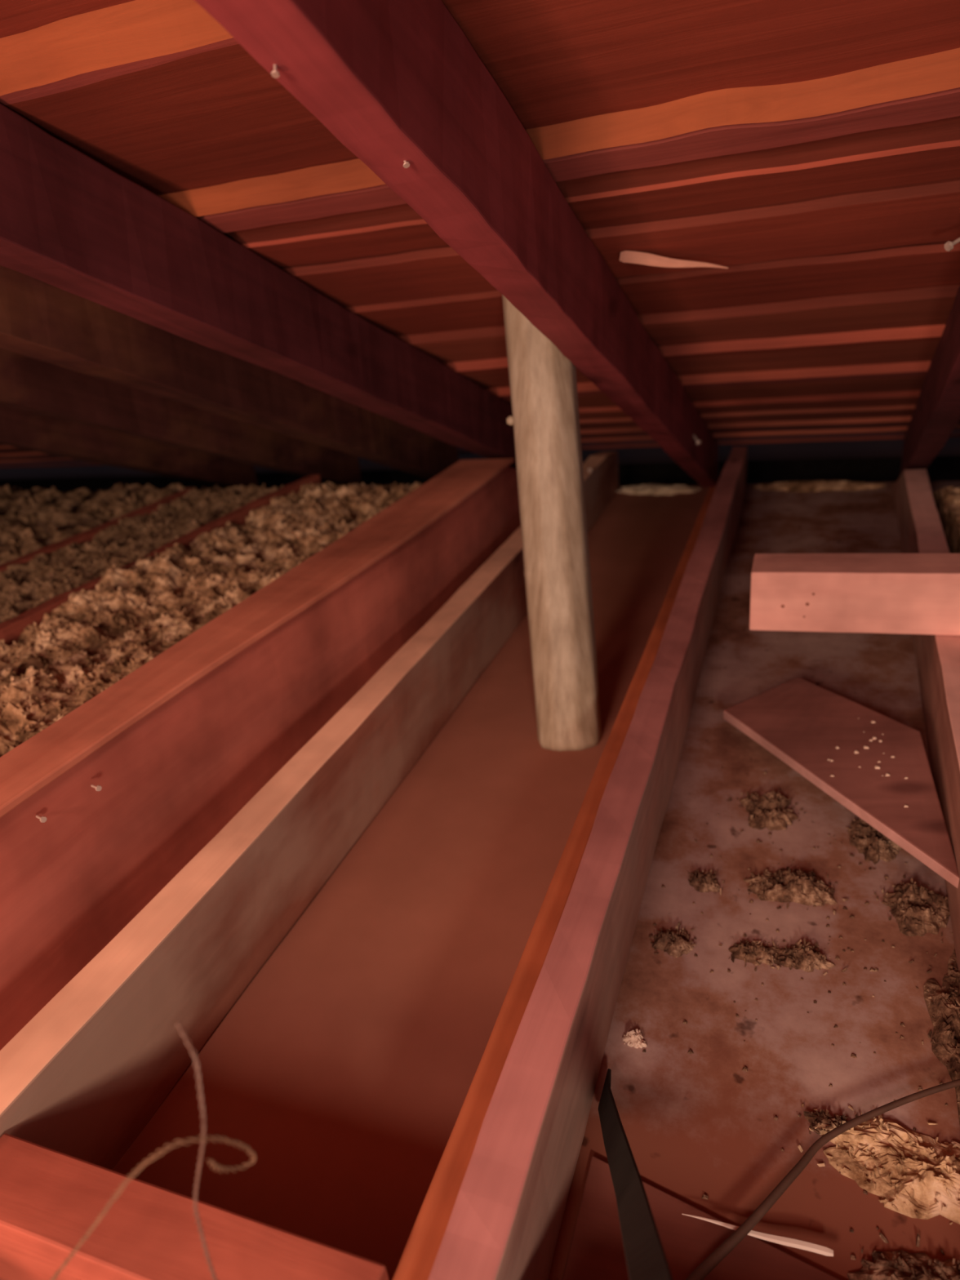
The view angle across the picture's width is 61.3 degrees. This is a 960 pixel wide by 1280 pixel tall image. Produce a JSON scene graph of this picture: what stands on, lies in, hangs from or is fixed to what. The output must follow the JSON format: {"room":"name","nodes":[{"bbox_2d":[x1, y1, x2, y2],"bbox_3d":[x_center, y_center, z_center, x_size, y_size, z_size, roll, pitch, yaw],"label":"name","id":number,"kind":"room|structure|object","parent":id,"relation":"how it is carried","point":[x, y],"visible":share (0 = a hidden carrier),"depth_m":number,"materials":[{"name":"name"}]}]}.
{"room":"attic","nodes":[
{"label":"attic","id":0,"kind":"room"},
{"bbox_2d":[0,0,959,479],"bbox_3d":[-0.973,-0.510,0.749,6.000,1.838,4.380,3,26,21],"label":"ceiling","id":1,"kind":"structure","parent":0,"point":[808,151],"depth_m":0.79,"materials":[{"name":"brown wood"}]},
{"bbox_2d":[0,405,258,488],"bbox_3d":[-1.232,-0.465,1.341,0.064,1.125,2.520,3,26,21],"label":"rafter","id":2,"kind":"object","parent":1,"relation":"attached to","point":[18,428],"visible":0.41,"depth_m":2.06,"materials":[{"name":"brown wood"}]},
{"bbox_2d":[0,347,362,486],"bbox_3d":[-0.862,-0.442,1.184,0.052,1.114,2.490,3,26,21],"label":"rafter","id":3,"kind":"object","parent":1,"relation":"attached to","point":[27,384],"visible":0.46,"depth_m":1.65,"materials":[{"name":"brown wood"}]},
{"bbox_2d":[0,265,458,479],"bbox_3d":[-0.565,-0.423,1.037,0.066,1.090,2.431,3,26,21],"label":"rafter","id":4,"kind":"object","parent":1,"relation":"attached to","point":[42,321],"visible":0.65,"depth_m":1.26,"materials":[{"name":"brown wood"}]},
{"bbox_2d":[0,103,516,469],"bbox_3d":[-0.352,-0.406,0.869,0.069,1.029,2.285,4,27,23],"label":"rafter","id":5,"kind":"object","parent":1,"relation":"attached to","point":[69,222],"visible":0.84,"depth_m":0.90,"materials":[{"name":"brown wood"}]},
{"bbox_2d":[194,0,718,487],"bbox_3d":[0.099,-0.396,0.897,0.064,1.168,2.630,4,26,22],"label":"rafter","id":6,"kind":"object","parent":1,"relation":"attached to","point":[400,84],"visible":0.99,"depth_m":0.60,"materials":[{"name":"wood"}]},
{"bbox_2d":[619,250,728,268],"bbox_3d":[0.225,-0.441,0.941,0.123,0.032,0.018,-2,25,11],"label":"wood splinter","id":7,"kind":"structure","parent":1,"relation":"hanging from","point":[626,256],"depth_m":0.94,"materials":[{"name":"brown wood"}]},
{"bbox_2d":[899,237,959,475],"bbox_3d":[0.679,-0.398,1.185,0.085,0.803,1.716,5,27,24],"label":"rafter","id":8,"kind":"object","parent":1,"relation":"attached to","point":[935,415],"visible":0.86,"depth_m":1.28,"materials":[{"name":"wood"}]},
{"bbox_2d":[0,455,959,492],"bbox_3d":[-0.171,-0.546,2.851,6.002,0.242,0.030,3,26,21],"label":"wall","id":9,"kind":"structure","parent":0,"point":[942,468],"depth_m":2.53,"materials":[{"name":"black"}]},
{"bbox_2d":[111,480,959,1279],"bbox_3d":[-0.952,0.368,0.931,6.000,0.031,3.960,3,26,21],"label":"floor","id":10,"kind":"structure","parent":0,"point":[348,1064],"depth_m":0.75,"materials":[{"name":"brown wood"}]},
{"bbox_2d":[0,488,197,572],"bbox_3d":[-1.021,0.112,1.242,0.037,0.200,1.890,3,26,21],"label":"joist","id":11,"kind":"object","parent":10,"relation":"on","point":[86,535],"visible":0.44,"depth_m":1.70,"materials":[{"name":"brown wood"}]},
{"bbox_2d":[0,482,227,564],"bbox_3d":[-2.012,-0.280,2.397,2.677,0.315,1.445,3,26,21],"label":"insulation","id":12,"kind":"object","parent":10,"relation":"on","point":[31,521],"visible":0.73,"depth_m":1.92},
{"bbox_2d":[0,483,284,623],"bbox_3d":[-0.684,-0.137,1.676,0.266,0.210,1.383,3,26,21],"label":"insulation","id":13,"kind":"object","parent":10,"relation":"on","point":[26,586],"visible":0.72,"depth_m":1.56},
{"bbox_2d":[0,474,321,645],"bbox_3d":[-0.731,0.106,1.173,0.035,0.204,1.980,3,26,21],"label":"joist","id":14,"kind":"object","parent":10,"relation":"on","point":[11,630],"visible":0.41,"depth_m":1.51,"materials":[{"name":"brown wood"}]},
{"bbox_2d":[0,1133,389,1279],"bbox_3d":[-0.184,0.395,0.492,0.282,0.120,0.053,3,26,21],"label":"board","id":15,"kind":"object","parent":10,"relation":"on","point":[50,1198],"visible":0.96,"depth_m":0.47,"materials":[{"name":"brown wood"}]},
{"bbox_2d":[50,1135,256,1279],"bbox_3d":[-0.207,0.332,0.399,0.254,0.317,0.029,-2,25,11],"label":"wire","id":16,"kind":"object","parent":15,"relation":"on","point":[253,1153],"visible":1,"depth_m":0.32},
{"bbox_2d":[176,1021,217,1279],"bbox_3d":[-0.104,0.314,0.379,0.019,0.343,0.027,18,34,42],"label":"wire","id":17,"kind":"object","parent":15,"relation":"on","point":[179,1025],"visible":1,"depth_m":0.33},
{"bbox_2d":[0,481,422,756],"bbox_3d":[-0.378,-0.083,1.470,0.402,0.217,1.625,3,26,21],"label":"insulation","id":18,"kind":"object","parent":10,"relation":"on","point":[87,644],"visible":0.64,"depth_m":1.30},
{"bbox_2d":[0,457,520,1050],"bbox_3d":[-0.285,0.109,1.000,0.124,0.241,3.072,3,26,21],"label":"timber beam","id":19,"kind":"structure","parent":10,"relation":"on","point":[103,806],"depth_m":0.90,"materials":[{"name":"wood"}]},
{"bbox_2d":[0,451,618,1169],"bbox_3d":[-0.170,0.171,0.955,0.052,0.145,3.144,3,26,21],"label":"joist","id":20,"kind":"object","parent":10,"relation":"on","point":[86,1074],"visible":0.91,"depth_m":0.76,"materials":[{"name":"wood"}]},
{"bbox_2d":[502,294,601,751],"bbox_3d":[0.094,-0.168,1.083,0.096,0.631,0.250,-5,24,5],"label":"wooden post","id":21,"kind":"object","parent":10,"relation":"on","point":[544,419],"visible":0.91,"depth_m":1.05,"materials":[{"name":"beige wood"}]},
{"bbox_2d":[391,487,715,1279],"bbox_3d":[0.123,0.208,0.840,0.025,0.108,2.400,3,26,21],"label":"strip","id":22,"kind":"object","parent":10,"relation":"on","point":[419,1255],"visible":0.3,"depth_m":0.61,"materials":[{"name":"orange wood"}]},
{"bbox_2d":[427,446,747,1279],"bbox_3d":[0.204,0.137,0.957,0.045,0.126,2.832,3,26,21],"label":"joist","id":23,"kind":"object","parent":10,"relation":"on","point":[504,1223],"visible":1,"depth_m":0.62,"materials":[{"name":"brown wood"}]},
{"bbox_2d":[622,1028,646,1048],"bbox_3d":[0.131,0.334,0.681,0.021,0.010,0.016,3,26,21],"label":"tuft","id":24,"kind":"object","parent":10,"relation":"on","point":[634,1039],"visible":1,"depth_m":0.68,"materials":[{"name":"beige fabric"}]},
{"bbox_2d":[598,1068,672,1279],"bbox_3d":[0.087,0.322,0.471,0.021,0.225,0.308,-5,24,4],"label":"strap","id":25,"kind":"object","parent":10,"relation":"on","point":[645,1255],"visible":1,"depth_m":0.45,"materials":[{"name":"black plastic"}]},
{"bbox_2d":[616,484,702,495],"bbox_3d":[0.491,-0.418,2.234,0.234,0.019,0.084,3,26,21],"label":"insulation batt","id":26,"kind":"object","parent":10,"relation":"on","point":[646,489],"visible":1,"depth_m":2.21,"materials":[{"name":"beige fabric"}]},
{"bbox_2d":[648,922,696,957],"bbox_3d":[0.183,0.282,0.773,0.044,0.018,0.043,3,26,21],"label":"tuft","id":27,"kind":"object","parent":10,"relation":"on","point":[676,944],"visible":1,"depth_m":0.77,"materials":[{"name":"beige fabric"}]},
{"bbox_2d":[562,1155,839,1279],"bbox_3d":[0.176,0.408,0.510,0.243,0.004,0.093,5,27,23],"label":"panel","id":28,"kind":"object","parent":10,"relation":"on","point":[597,1251],"visible":0.86,"depth_m":0.54,"materials":[{"name":"brown wood"}]},
{"bbox_2d":[681,1213,833,1256],"bbox_3d":[0.180,0.387,0.530,0.094,0.005,0.006,3,26,21],"label":"wood sliver","id":29,"kind":"object","parent":28,"relation":"on","point":[786,1241],"visible":1,"depth_m":0.52,"materials":[{"name":"beige wood"}]},
{"bbox_2d":[687,868,724,895],"bbox_3d":[0.233,0.247,0.840,0.038,0.014,0.030,3,26,21],"label":"tuft","id":30,"kind":"object","parent":10,"relation":"on","point":[701,882],"visible":1,"depth_m":0.84,"materials":[{"name":"beige fabric"}]},
{"bbox_2d":[718,939,781,971],"bbox_3d":[0.252,0.288,0.747,0.052,0.014,0.038,-7,24,-1],"label":"tuft","id":31,"kind":"object","parent":10,"relation":"on","point":[753,953],"visible":1,"depth_m":0.75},
{"bbox_2d":[728,788,805,839],"bbox_3d":[0.331,0.194,0.929,0.082,0.018,0.086,-6,24,1],"label":"tuft","id":32,"kind":"object","parent":10,"relation":"on","point":[770,811],"visible":1,"depth_m":0.93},
{"bbox_2d":[642,766,947,1271],"bbox_3d":[0.289,0.280,0.767,0.244,0.002,0.653,3,26,21],"label":"debris","id":33,"kind":"object","parent":10,"relation":"on","point":[853,1055],"visible":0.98,"depth_m":0.73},
{"bbox_2d":[742,860,848,914],"bbox_3d":[0.319,0.244,0.816,0.076,0.023,0.090,-24,30,-34],"label":"tuft","id":34,"kind":"object","parent":10,"relation":"on","point":[804,887],"visible":1,"depth_m":0.81,"materials":[{"name":"beige fabric"}]},
{"bbox_2d":[772,938,847,975],"bbox_3d":[0.300,0.285,0.738,0.064,0.016,0.039,3,26,21],"label":"tuft","id":35,"kind":"object","parent":10,"relation":"on","point":[800,956],"visible":1,"depth_m":0.73,"materials":[{"name":"beige fabric"}]},
{"bbox_2d":[746,480,886,492],"bbox_3d":[0.866,-0.402,2.103,0.344,0.019,0.081,3,26,21],"label":"insulation batt","id":36,"kind":"object","parent":10,"relation":"on","point":[824,485],"visible":1,"depth_m":2.08,"materials":[{"name":"beige fabric"}]},
{"bbox_2d":[685,1079,959,1279],"bbox_3d":[0.241,0.362,0.553,0.352,0.007,0.040,-17,26,-22],"label":"cable","id":37,"kind":"object","parent":10,"relation":"on","point":[728,1245],"visible":1,"depth_m":0.55,"materials":[{"name":"black rubber"}]},
{"bbox_2d":[797,1109,857,1136],"bbox_3d":[0.259,0.356,0.598,0.044,0.013,0.022,-3,25,8],"label":"tuft","id":38,"kind":"object","parent":10,"relation":"on","point":[814,1117],"visible":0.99,"depth_m":0.60,"materials":[{"name":"beige fabric"}]},
{"bbox_2d":[723,677,959,888],"bbox_3d":[0.448,0.141,0.942,0.146,0.042,0.420,-12,25,-12],"label":"plank","id":39,"kind":"object","parent":10,"relation":"on","point":[801,722],"visible":1,"depth_m":0.93,"materials":[{"name":"brown wood"}]},
{"bbox_2d":[827,717,908,807],"bbox_3d":[0.441,0.135,0.927,0.079,0.011,0.185,3,26,21],"label":"crumbs","id":40,"kind":"object","parent":39,"relation":"on","point":[872,722],"visible":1,"depth_m":0.94,"materials":[{"name":"beige"}]},
{"bbox_2d":[840,817,902,871],"bbox_3d":[0.422,0.208,0.869,0.101,0.023,0.059,-27,31,-37],"label":"tuft","id":41,"kind":"object","parent":10,"relation":"on","point":[874,846],"visible":0.65,"depth_m":0.86,"materials":[{"name":"beige fabric"}]},
{"bbox_2d":[797,1103,959,1225],"bbox_3d":[0.312,0.361,0.561,0.170,0.022,0.075,3,26,21],"label":"tuft","id":42,"kind":"object","parent":10,"relation":"on","point":[914,1175],"visible":0.99,"depth_m":0.56,"materials":[{"name":"beige fabric"}]},
{"bbox_2d":[847,1232,959,1279],"bbox_3d":[0.280,0.396,0.496,0.099,0.020,0.063,3,26,21],"label":"tuft","id":43,"kind":"object","parent":10,"relation":"on","point":[900,1264],"visible":1,"depth_m":0.51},
{"bbox_2d":[874,875,950,936],"bbox_3d":[0.420,0.246,0.780,0.066,0.028,0.078,-6,24,2],"label":"tuft","id":44,"kind":"object","parent":10,"relation":"on","point":[917,910],"visible":1,"depth_m":0.77,"materials":[{"name":"beige fabric"}]},
{"bbox_2d":[891,469,959,971],"bbox_3d":[0.654,-0.004,1.153,0.047,0.122,2.031,4,27,23],"label":"joist","id":45,"kind":"object","parent":10,"relation":"on","point":[920,526],"visible":0.81,"depth_m":1.00,"materials":[{"name":"brown wood"}]},
{"bbox_2d":[749,553,959,635],"bbox_3d":[0.611,-0.059,1.034,0.503,0.085,0.079,2,26,19],"label":"block","id":46,"kind":"object","parent":45,"relation":"on","point":[900,593],"visible":1,"depth_m":1.04,"materials":[{"name":"wood"}]},
{"bbox_2d":[908,932,959,1124],"bbox_3d":[0.388,0.309,0.652,0.062,0.026,0.262,3,26,21],"label":"tuft","id":47,"kind":"object","parent":10,"relation":"on","point":[943,1002],"visible":0.99,"depth_m":0.66,"materials":[{"name":"beige fabric"}]},
{"bbox_2d":[931,485,959,553],"bbox_3d":[1.110,-0.042,1.170,0.689,0.141,1.564,3,26,21],"label":"insulation","id":48,"kind":"object","parent":10,"relation":"on","point":[947,500],"visible":0.67,"depth_m":1.60}
]}

